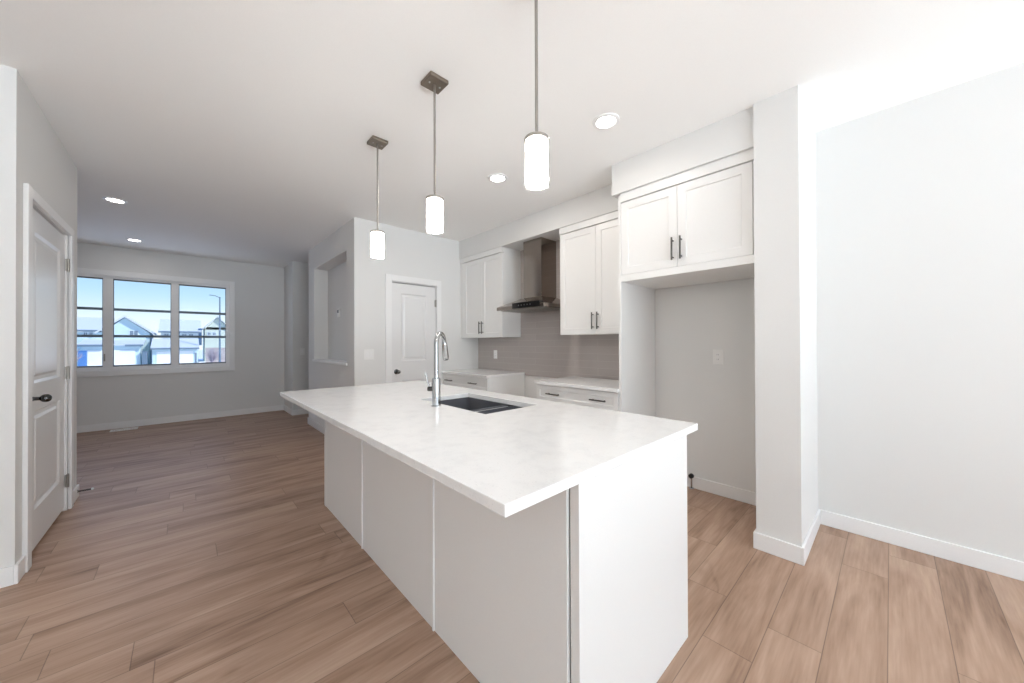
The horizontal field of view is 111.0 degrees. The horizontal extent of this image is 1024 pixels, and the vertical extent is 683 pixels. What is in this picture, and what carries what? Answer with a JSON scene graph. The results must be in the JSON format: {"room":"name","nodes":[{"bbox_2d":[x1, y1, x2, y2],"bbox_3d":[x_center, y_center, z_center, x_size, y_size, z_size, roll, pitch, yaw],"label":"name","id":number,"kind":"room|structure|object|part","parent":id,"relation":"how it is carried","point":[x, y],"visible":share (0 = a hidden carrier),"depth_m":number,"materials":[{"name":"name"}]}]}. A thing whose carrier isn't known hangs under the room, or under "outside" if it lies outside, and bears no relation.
{"room":"kitchen","nodes":[
{"label":"kitchen","id":0,"kind":"room"},
{"bbox_2d":[0,64,76,568],"bbox_3d":[-4.102,-0.082,1.505,2.640,2.740,1.450,0,0,-43],"label":"wall","id":1,"kind":"structure","parent":0,"point":[32,153],"depth_m":1.88,"materials":[{"name":"paint"}]},
{"bbox_2d":[0,565,14,587],"bbox_3d":[-4.098,1.238,1.499,2.640,0.100,1.476,0,0,-43],"label":"baseboard","id":2,"kind":"structure","parent":1,"relation":"attached to","point":[7,573],"depth_m":1.84,"materials":[{"name":"paint"}]},
{"bbox_2d":[14,484,78,583],"bbox_3d":[-3.126,1.239,2.402,0.013,0.100,1.476,0,0,-43],"label":"baseboard","id":3,"kind":"structure","parent":1,"relation":"attached to","point":[19,568],"depth_m":1.90,"materials":[{"name":"paint"}]},
{"bbox_2d":[22,183,73,572],"bbox_3d":[-3.104,0.205,2.342,0.183,2.167,1.110,0,0,-43],"label":"door","id":4,"kind":"structure","parent":1,"relation":"in","point":[48,240],"depth_m":2.34,"materials":[{"name":"paint"}]},
{"bbox_3d":[-2.807,0.339,2.094,0.086,0.064,0.064,0,0,-43],"label":"knob","id":5,"kind":"part","parent":4,"relation":"part of","materials":[{"name":"black metal"}]},
{"bbox_2d":[77,487,93,492],"bbox_3d":[-3.541,1.233,2.924,0.089,0.024,0.024,0,0,-43],"label":"door stop","id":6,"kind":"object","parent":1,"relation":"attached to","point":[92,488],"visible":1,"depth_m":2.92,"materials":[{"name":"silver metal"}]},
{"bbox_2d":[77,242,283,425],"bbox_3d":[-6.160,-0.056,5.232,4.700,2.740,0.150,0,0,-43],"label":"wall","id":7,"kind":"structure","parent":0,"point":[257,379],"depth_m":5.98,"materials":[{"name":"paint"}]},
{"bbox_2d":[77,267,234,376],"bbox_3d":[-5.796,-0.273,5.513,2.285,1.575,0.105,0,0,-43],"label":"window","id":8,"kind":"structure","parent":7,"relation":"attached to","point":[108,368],"depth_m":5.61,"materials":[{"name":"paint"}]},
{"bbox_2d":[77,405,283,432],"bbox_3d":[-6.104,1.264,5.161,4.687,0.100,0.013,0,0,-43],"label":"baseboard","id":9,"kind":"structure","parent":7,"relation":"attached to","point":[143,422],"depth_m":5.71,"materials":[{"name":"paint"}]},
{"bbox_2d":[284,261,308,409],"bbox_3d":[-3.495,-0.056,7.176,1.850,2.740,0.830,0,0,-43],"label":"wall","id":10,"kind":"structure","parent":0,"point":[296,274],"depth_m":6.36,"materials":[{"name":"paint"}]},
{"bbox_2d":[284,405,308,415],"bbox_3d":[-3.471,1.264,7.101,1.813,0.100,0.730,0,0,-43],"label":"baseboard","id":11,"kind":"structure","parent":10,"relation":"attached to","point":[287,409],"depth_m":6.32,"materials":[{"name":"paint"}]},
{"bbox_2d":[309,220,350,425],"bbox_3d":[-2.474,-0.071,4.961,0.250,2.740,1.965,0,0,-43],"label":"wall","id":12,"kind":"structure","parent":0,"point":[329,260],"depth_m":5.15,"materials":[{"name":"paint"}]},
{"bbox_2d":[308,417,323,433],"bbox_3d":[-2.445,1.249,4.918,0.263,0.100,2.078,0,0,-43],"label":"baseboard","id":13,"kind":"structure","parent":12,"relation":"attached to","point":[319,427],"depth_m":5.21,"materials":[{"name":"paint"}]},
{"bbox_2d":[312,359,347,365],"bbox_3d":[-2.443,0.281,4.867,0.212,0.032,1.520,0,0,-43],"label":"ledge","id":14,"kind":"object","parent":12,"relation":"attached to","point":[330,361],"visible":0.76,"depth_m":4.78,"materials":[{"name":"paint"}]},
{"bbox_2d":[351,217,477,385],"bbox_3d":[-1.200,-0.077,4.736,1.810,2.740,0.100,0,0,-43],"label":"wall","id":15,"kind":"structure","parent":0,"point":[409,253],"depth_m":4.37,"materials":[{"name":"paint"}]},
{"bbox_2d":[364,349,373,359],"bbox_3d":[-1.703,0.154,4.192,0.118,0.122,0.008,0,0,-43],"label":"light switch","id":16,"kind":"object","parent":15,"relation":"attached to","point":[368,353],"visible":1,"depth_m":4.19,"materials":[{"name":"white plastic"}]},
{"bbox_2d":[385,274,441,383],"bbox_3d":[-1.282,0.229,4.610,0.784,2.128,0.189,0,0,-43],"label":"door","id":17,"kind":"structure","parent":15,"relation":"in","point":[412,311],"depth_m":4.58,"materials":[{"name":"paint"}]},
{"bbox_2d":[0,0,1023,267],"bbox_3d":[-1.045,-1.541,1.089,6.750,0.150,13.200,0,0,-43],"label":"ceiling","id":18,"kind":"structure","parent":0,"point":[228,130],"depth_m":2.01,"materials":[{"name":"paint"}]},
{"bbox_2d":[102,196,127,203],"bbox_3d":[-4.044,-1.437,3.585,0.176,0.010,0.176,0,0,-43],"label":"recessed light","id":19,"kind":"object","parent":18,"relation":"in","point":[111,199],"visible":1,"depth_m":3.58,"materials":[{"name":"paint"}]},
{"bbox_2d":[106,198,123,202],"bbox_3d":[-4.044,-1.438,3.585,0.120,0.005,0.120,0,0,-43],"label":"diffuser","id":20,"kind":"object","parent":19,"relation":"attached to","point":[116,200],"depth_m":3.58,"materials":[{"name":"white plastic"}]},
{"bbox_2d":[125,238,142,241],"bbox_3d":[-5.317,-1.425,4.955,0.176,0.010,0.176,0,0,-43],"label":"recessed light","id":21,"kind":"object","parent":18,"relation":"in","point":[129,239],"visible":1,"depth_m":4.95,"materials":[{"name":"paint"}]},
{"bbox_2d":[367,135,387,258],"bbox_3d":[-0.978,-1.033,2.561,0.114,0.850,0.114,0,0,-43],"label":"pendant light","id":22,"kind":"object","parent":18,"relation":"hanging from","point":[377,236],"visible":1,"depth_m":2.53,"materials":[{"name":"glass"}]},
{"bbox_3d":[-0.977,-0.698,2.559,0.091,0.172,0.091,0,0,-43],"label":"lamp shade","id":23,"kind":"part","parent":22,"relation":"part of","materials":[{"name":"white glass"}]},
{"bbox_3d":[-0.980,-1.447,2.563,0.114,0.022,0.114,0,0,-43],"label":"canopy plate","id":24,"kind":"part","parent":22,"relation":"part of","materials":[{"name":"metal"}]},
{"bbox_3d":[-0.979,-1.121,2.561,0.013,0.635,0.013,0,0,-43],"label":"rod","id":25,"kind":"part","parent":22,"relation":"part of","materials":[{"name":"silver metal"}]},
{"bbox_2d":[421,71,448,233],"bbox_3d":[-0.433,-1.038,1.975,0.114,0.850,0.114,0,0,-43],"label":"pendant light","id":26,"kind":"object","parent":18,"relation":"hanging from","point":[432,81],"visible":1,"depth_m":1.95,"materials":[{"name":"glass"}]},
{"bbox_3d":[-0.434,-1.126,1.975,0.013,0.635,0.013,0,0,-43],"label":"rod","id":27,"kind":"part","parent":26,"relation":"part of","materials":[{"name":"silver metal"}]},
{"bbox_3d":[-0.432,-0.703,1.973,0.091,0.172,0.091,0,0,-43],"label":"lamp shade","id":28,"kind":"part","parent":26,"relation":"part of","materials":[{"name":"white glass"}]},
{"bbox_3d":[-0.435,-1.452,1.977,0.114,0.022,0.114,0,0,-43],"label":"canopy plate","id":29,"kind":"part","parent":26,"relation":"part of","materials":[{"name":"metal"}]},
{"bbox_2d":[488,173,506,182],"bbox_3d":[-0.128,-1.454,3.136,0.176,0.010,0.176,0,0,-43],"label":"recessed light","id":30,"kind":"object","parent":18,"relation":"in","point":[495,177],"visible":1,"depth_m":3.12,"materials":[{"name":"paint"}]},
{"bbox_2d":[491,175,503,180],"bbox_3d":[-0.128,-1.455,3.136,0.120,0.005,0.120,0,0,-43],"label":"diffuser","id":31,"kind":"object","parent":30,"relation":"attached to","point":[493,177],"depth_m":3.13,"materials":[{"name":"white plastic"}]},
{"bbox_2d":[524,0,548,189],"bbox_3d":[0.098,-1.043,1.403,0.114,0.850,0.114,0,0,-43],"label":"pendant light","id":32,"kind":"object","parent":18,"relation":"hanging from","point":[536,143],"visible":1,"depth_m":1.37,"materials":[{"name":"glass"}]},
{"bbox_3d":[0.097,-1.131,1.404,0.013,0.635,0.013,0,0,-43],"label":"rod","id":33,"kind":"part","parent":32,"relation":"part of","materials":[{"name":"silver metal"}]},
{"bbox_3d":[0.099,-0.708,1.402,0.091,0.172,0.091,0,0,-43],"label":"lamp shade","id":34,"kind":"part","parent":32,"relation":"part of","materials":[{"name":"white glass"}]},
{"bbox_2d":[592,113,619,129],"bbox_3d":[0.625,-1.460,2.341,0.176,0.010,0.176,0,0,-43],"label":"recessed light","id":35,"kind":"object","parent":18,"relation":"in","point":[604,121],"visible":1,"depth_m":2.33,"materials":[{"name":"paint"}]},
{"bbox_2d":[597,116,614,126],"bbox_3d":[0.625,-1.462,2.341,0.120,0.005,0.120,0,0,-43],"label":"diffuser","id":36,"kind":"object","parent":35,"relation":"attached to","point":[602,121],"depth_m":2.34,"materials":[{"name":"white plastic"}]},
{"bbox_2d":[0,410,1023,682],"bbox_3d":[-1.035,1.334,1.075,6.750,0.120,13.200,0,0,-43],"label":"floor","id":37,"kind":"structure","parent":0,"point":[210,550],"depth_m":1.76,"materials":[{"name":"brown wood"}]},
{"bbox_2d":[109,427,137,431],"bbox_3d":[-5.769,1.308,5.235,0.280,0.010,0.140,0,0,-43],"label":"floor vent","id":38,"kind":"object","parent":37,"relation":"in","point":[132,427],"visible":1,"depth_m":5.22,"materials":[{"name":"white plastic"}]},
{"bbox_2d":[443,373,523,396],"bbox_3d":[-0.410,0.863,4.720,0.652,0.856,0.983,0,0,-43],"label":"base cabinet","id":39,"kind":"object","parent":37,"relation":"on","point":[512,385],"visible":0.2,"depth_m":4.42,"materials":[{"name":"wood"}]},
{"bbox_3d":[-0.616,0.520,4.531,0.020,0.160,0.977,0,0,-43],"label":"drawer","id":40,"kind":"part","parent":39,"relation":"part of","materials":[{"name":"white wood"}]},
{"bbox_2d":[441,369,524,377],"bbox_3d":[-0.405,0.419,4.724,0.640,0.030,0.992,0,0,-43],"label":"countertop","id":41,"kind":"structure","parent":39,"relation":"on","point":[483,373],"depth_m":4.57,"materials":[{"name":"white stone"}]},
{"bbox_2d":[324,397,687,682],"bbox_3d":[-0.348,0.842,2.151,0.820,0.870,2.436,0,0,-43],"label":"kitchen island","id":42,"kind":"object","parent":37,"relation":"on","point":[587,582],"visible":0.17,"depth_m":1.27,"materials":[{"name":"paint"}]},
{"bbox_3d":[-1.177,0.850,3.019,0.782,0.870,0.036,0,0,-43],"label":"panel","id":43,"kind":"part","parent":42,"relation":"part of","materials":[{"name":"white wood"}]},
{"bbox_3d":[-1.185,0.847,2.468,0.013,0.870,0.761,0,0,-43],"label":"panel","id":44,"kind":"part","parent":42,"relation":"part of","materials":[{"name":"white wood"}]},
{"bbox_3d":[-0.632,0.842,1.873,0.013,0.870,0.840,0,0,-43],"label":"panel","id":45,"kind":"part","parent":42,"relation":"part of","materials":[{"name":"white wood"}]},
{"bbox_2d":[280,381,697,517],"bbox_3d":[-0.466,0.393,2.137,1.168,0.030,2.580,0,0,-43],"label":"island countertop","id":46,"kind":"structure","parent":42,"relation":"on","point":[508,462],"depth_m":1.39,"materials":[{"name":"white stone"}]},
{"bbox_2d":[425,331,448,406],"bbox_3d":[-0.428,0.158,2.129,0.098,0.440,0.202,0,0,27],"label":"kitchen faucet","id":47,"kind":"object","parent":46,"relation":"on","point":[435,388],"visible":1,"depth_m":2.05,"materials":[{"name":"silver metal"}]},
{"bbox_2d":[441,397,522,413],"bbox_3d":[-0.229,0.504,2.203,0.394,0.194,0.695,0,0,-43],"label":"sink","id":48,"kind":"object","parent":46,"relation":"in","point":[471,404],"visible":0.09,"depth_m":2.46,"materials":[{"name":"black metal"}]},
{"bbox_3d":[-0.062,0.493,2.025,0.394,0.174,0.207,0,0,-43],"label":"bowl","id":49,"kind":"part","parent":48,"relation":"part of","materials":[{"name":"metal"}]},
{"bbox_3d":[-0.087,0.837,1.286,0.013,0.870,0.737,0,0,-43],"label":"panel","id":50,"kind":"part","parent":42,"relation":"part of","materials":[{"name":"white wood"}]},
{"bbox_3d":[0.462,0.835,1.263,0.772,0.870,0.032,0,0,-43],"label":"panel","id":51,"kind":"part","parent":42,"relation":"part of","materials":[{"name":"white wood"}]},
{"bbox_2d":[537,384,618,410],"bbox_3d":[0.777,0.852,3.442,0.652,0.856,0.929,0,0,-43],"label":"base cabinet","id":52,"kind":"object","parent":37,"relation":"on","point":[577,396],"visible":0.25,"depth_m":3.19,"materials":[{"name":"wood"}]},
{"bbox_2d":[534,376,618,392],"bbox_3d":[0.778,0.409,3.451,0.640,0.030,0.938,0,0,-43],"label":"countertop","id":53,"kind":"structure","parent":52,"relation":"on","point":[608,385],"depth_m":3.37,"materials":[{"name":"white stone"}]},
{"bbox_2d":[618,196,654,416],"bbox_3d":[1.115,0.036,3.111,0.609,2.481,0.023,0,0,-43],"label":"panel","id":54,"kind":"object","parent":37,"relation":"on","point":[636,303],"visible":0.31,"depth_m":3.06,"materials":[{"name":"white wood"}]},
{"bbox_2d":[688,473,693,488],"bbox_3d":[1.558,1.211,3.056,0.049,0.128,0.044,0,0,-43],"label":"water valve","id":55,"kind":"object","parent":37,"relation":"on","point":[690,475],"visible":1,"depth_m":3.04,"materials":[{"name":"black metal"}]},
{"bbox_2d":[459,107,752,258],"bbox_3d":[0.502,-1.329,3.758,0.650,0.258,3.665,0,0,-43],"label":"bulkhead","id":56,"kind":"object","parent":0,"point":[731,135],"visible":0.46,"depth_m":2.81,"materials":[{"name":"paint"}]},
{"bbox_2d":[524,63,1023,561],"bbox_3d":[1.396,-0.093,3.346,0.100,2.740,13.200,0,0,-43],"label":"wall","id":57,"kind":"structure","parent":0,"point":[920,201],"depth_m":2.16,"materials":[{"name":"paint"}]},
{"bbox_2d":[460,247,520,337],"bbox_3d":[-0.329,-0.622,4.852,0.356,1.136,0.918,0,0,-43],"label":"upper cabinet","id":58,"kind":"object","parent":57,"relation":"attached to","point":[490,280],"visible":1,"depth_m":4.63,"materials":[{"name":"wood"}]},
{"bbox_3d":[-0.540,-0.585,4.886,0.020,1.064,0.412,0,0,-43],"label":"door","id":59,"kind":"part","parent":58,"relation":"part of","materials":[{"name":"white wood"}]},
{"bbox_3d":[-0.431,-1.157,4.762,0.031,0.066,0.918,0,0,-43],"label":"rail","id":60,"kind":"part","parent":58,"relation":"part of","materials":[{"name":"white wood"}]},
{"bbox_3d":[-0.256,-0.588,4.580,0.020,1.064,0.417,0,0,-43],"label":"door","id":61,"kind":"part","parent":58,"relation":"part of","materials":[{"name":"white wood"}]},
{"bbox_2d":[497,237,559,312],"bbox_3d":[0.248,-0.777,4.126,0.498,0.831,0.758,0,0,-43],"label":"range hood","id":62,"kind":"object","parent":57,"relation":"attached to","point":[539,254],"visible":0.96,"depth_m":4.09,"materials":[{"name":"silver metal"}]},
{"bbox_3d":[0.167,-0.407,3.893,0.056,0.062,0.430,0,0,-43],"label":"control panel","id":63,"kind":"part","parent":62,"relation":"part of","materials":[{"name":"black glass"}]},
{"bbox_2d":[478,240,618,379],"bbox_3d":[0.411,-0.381,4.324,0.010,1.632,2.700,0,0,-43],"label":"backsplash","id":64,"kind":"structure","parent":57,"relation":"attached to","point":[540,350],"depth_m":4.26,"materials":[{"name":"beige tile"}]},
{"bbox_2d":[559,211,618,334],"bbox_3d":[0.905,-0.637,3.523,0.356,1.129,0.855,0,0,-43],"label":"upper cabinet","id":65,"kind":"object","parent":57,"relation":"attached to","point":[589,267],"visible":0.73,"depth_m":3.45,"materials":[{"name":"wood"}]},
{"bbox_3d":[0.669,-0.600,3.585,0.020,1.057,0.440,0,0,-43],"label":"door","id":66,"kind":"part","parent":65,"relation":"part of","materials":[{"name":"white wood"}]},
{"bbox_3d":[0.804,-1.169,3.434,0.031,0.066,0.855,0,0,-43],"label":"rail","id":67,"kind":"part","parent":65,"relation":"part of","materials":[{"name":"white wood"}]},
{"bbox_3d":[0.960,-0.602,3.272,0.020,1.057,0.409,0,0,-43],"label":"door","id":68,"kind":"part","parent":65,"relation":"part of","materials":[{"name":"white wood"}]},
{"bbox_2d":[620,148,753,288],"bbox_3d":[1.426,-0.853,2.751,0.646,0.724,0.934,0,0,-43],"label":"upper cabinet","id":69,"kind":"object","parent":57,"relation":"attached to","point":[695,226],"visible":0.84,"depth_m":2.52,"materials":[{"name":"wood"}]},
{"bbox_3d":[1.059,-0.843,2.740,0.020,0.591,0.448,0,0,-43],"label":"door","id":70,"kind":"part","parent":69,"relation":"part of","materials":[{"name":"white wood"}]},
{"bbox_3d":[1.173,-0.678,2.576,0.038,0.165,0.012,0,0,-43],"label":"pull handle","id":71,"kind":"part","parent":69,"relation":"part of","materials":[{"name":"metal"}]},
{"bbox_3d":[1.213,-0.679,2.533,0.038,0.165,0.012,0,0,-43],"label":"pull handle","id":72,"kind":"part","parent":69,"relation":"part of","materials":[{"name":"metal"}]},
{"bbox_3d":[1.219,-1.181,2.561,0.031,0.070,0.934,0,0,-43],"label":"rail","id":73,"kind":"part","parent":69,"relation":"part of","materials":[{"name":"white wood"}]},
{"bbox_3d":[1.223,-0.518,2.559,0.027,0.054,0.934,0,0,-43],"label":"rail","id":74,"kind":"part","parent":69,"relation":"part of","materials":[{"name":"white wood"}]},
{"bbox_3d":[1.371,-0.845,2.403,0.020,0.591,0.464,0,0,-43],"label":"door","id":75,"kind":"part","parent":69,"relation":"part of","materials":[{"name":"white wood"}]},
{"bbox_2d":[713,350,722,363],"bbox_3d":[1.712,0.129,2.925,0.008,0.122,0.078,0,0,-43],"label":"wall outlet","id":76,"kind":"object","parent":57,"relation":"attached to","point":[717,354],"visible":1,"depth_m":2.92,"materials":[{"name":"white plastic"}]},
{"bbox_2d":[687,475,755,505],"bbox_3d":[1.669,1.224,2.967,0.013,0.100,0.922,0,0,-43],"label":"baseboard","id":77,"kind":"structure","parent":57,"relation":"attached to","point":[731,492],"depth_m":2.89,"materials":[{"name":"paint"}]},
{"bbox_2d":[821,509,1023,580],"bbox_3d":[3.967,1.203,0.495,0.013,0.100,5.339,0,0,-43],"label":"baseboard","id":78,"kind":"structure","parent":57,"relation":"attached to","point":[993,563],"depth_m":2.09,"materials":[{"name":"paint"}]},
{"bbox_2d":[753,85,817,546],"bbox_3d":[1.819,-0.100,2.321,0.675,2.740,0.218,0,0,-43],"label":"wall","id":79,"kind":"structure","parent":0,"point":[785,292],"depth_m":2.10,"materials":[{"name":"paint"}]},
{"bbox_2d":[753,509,820,565],"bbox_3d":[1.819,1.220,2.310,0.688,0.100,0.244,0,0,-43],"label":"baseboard","id":80,"kind":"structure","parent":79,"relation":"attached to","point":[782,549],"depth_m":2.09,"materials":[{"name":"paint"}]},
{"label":"outside","id":81,"kind":"structure","parent":0,"visible":0},
{"bbox_2d":[151,350,224,363],"bbox_3d":[-91.725,4.087,98.681,320.000,0.300,250.500,0,0,-43],"label":"ground","id":82,"kind":"structure","parent":81,"point":[201,360],"depth_m":83.45,"materials":[{"name":"white snow"}]},
{"bbox_2d":[78,350,87,365],"bbox_3d":[-57.528,2.383,47.131,0.777,2.334,0.700,0,0,-43],"label":"bin","id":83,"kind":"object","parent":82,"relation":"on","point":[82,361],"visible":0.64,"depth_m":46.94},
{"bbox_2d":[77,316,156,365],"bbox_3d":[-64.330,-0.159,52.216,15.918,7.519,14.120,0,0,-43],"label":"house","id":84,"kind":"structure","parent":82,"relation":"on","point":[127,351],"depth_m":51.74,"materials":[{"name":"white"}]},
{"bbox_2d":[141,351,147,363],"bbox_3d":[-54.516,2.503,52.250,0.651,2.124,0.860,0,0,-43],"label":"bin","id":85,"kind":"object","parent":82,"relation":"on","point":[144,353],"visible":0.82,"depth_m":51.94,"materials":[{"name":"blue plastic"}]},
{"bbox_2d":[150,319,201,363],"bbox_3d":[-56.299,-0.095,59.338,5.880,7.406,13.620,0,0,-43],"label":"house","id":86,"kind":"structure","parent":82,"relation":"on","point":[188,347],"depth_m":56.12,"materials":[{"name":"white"}]},
{"bbox_2d":[203,347,218,361],"bbox_3d":[-49.437,2.222,57.817,2.229,2.759,2.165,0,0,13],"label":"bush","id":87,"kind":"object","parent":82,"relation":"on","point":[212,356],"visible":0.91,"depth_m":57.81,"materials":[{"name":"plant"}]},
{"bbox_2d":[202,316,224,360],"bbox_3d":[-56.153,-0.508,69.390,7.520,8.332,10.100,0,0,-43],"label":"house","id":88,"kind":"structure","parent":82,"relation":"on","point":[212,329],"depth_m":64.74,"materials":[{"name":"beige"}]},
{"bbox_2d":[205,348,224,361],"bbox_3d":[-49.724,2.317,60.391,4.350,2.544,0.080,0,0,-43],"label":"fence","id":89,"kind":"object","parent":82,"relation":"on","point":[207,349],"visible":0.24,"depth_m":59.87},
{"bbox_2d":[210,295,220,361],"bbox_3d":[-47.522,-1.942,56.331,1.456,11.004,0.320,0,0,-43],"label":"lamp post","id":90,"kind":"object","parent":82,"relation":"on","point":[210,295],"visible":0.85,"depth_m":56.66,"materials":[{"name":"grey metal"}]}
]}

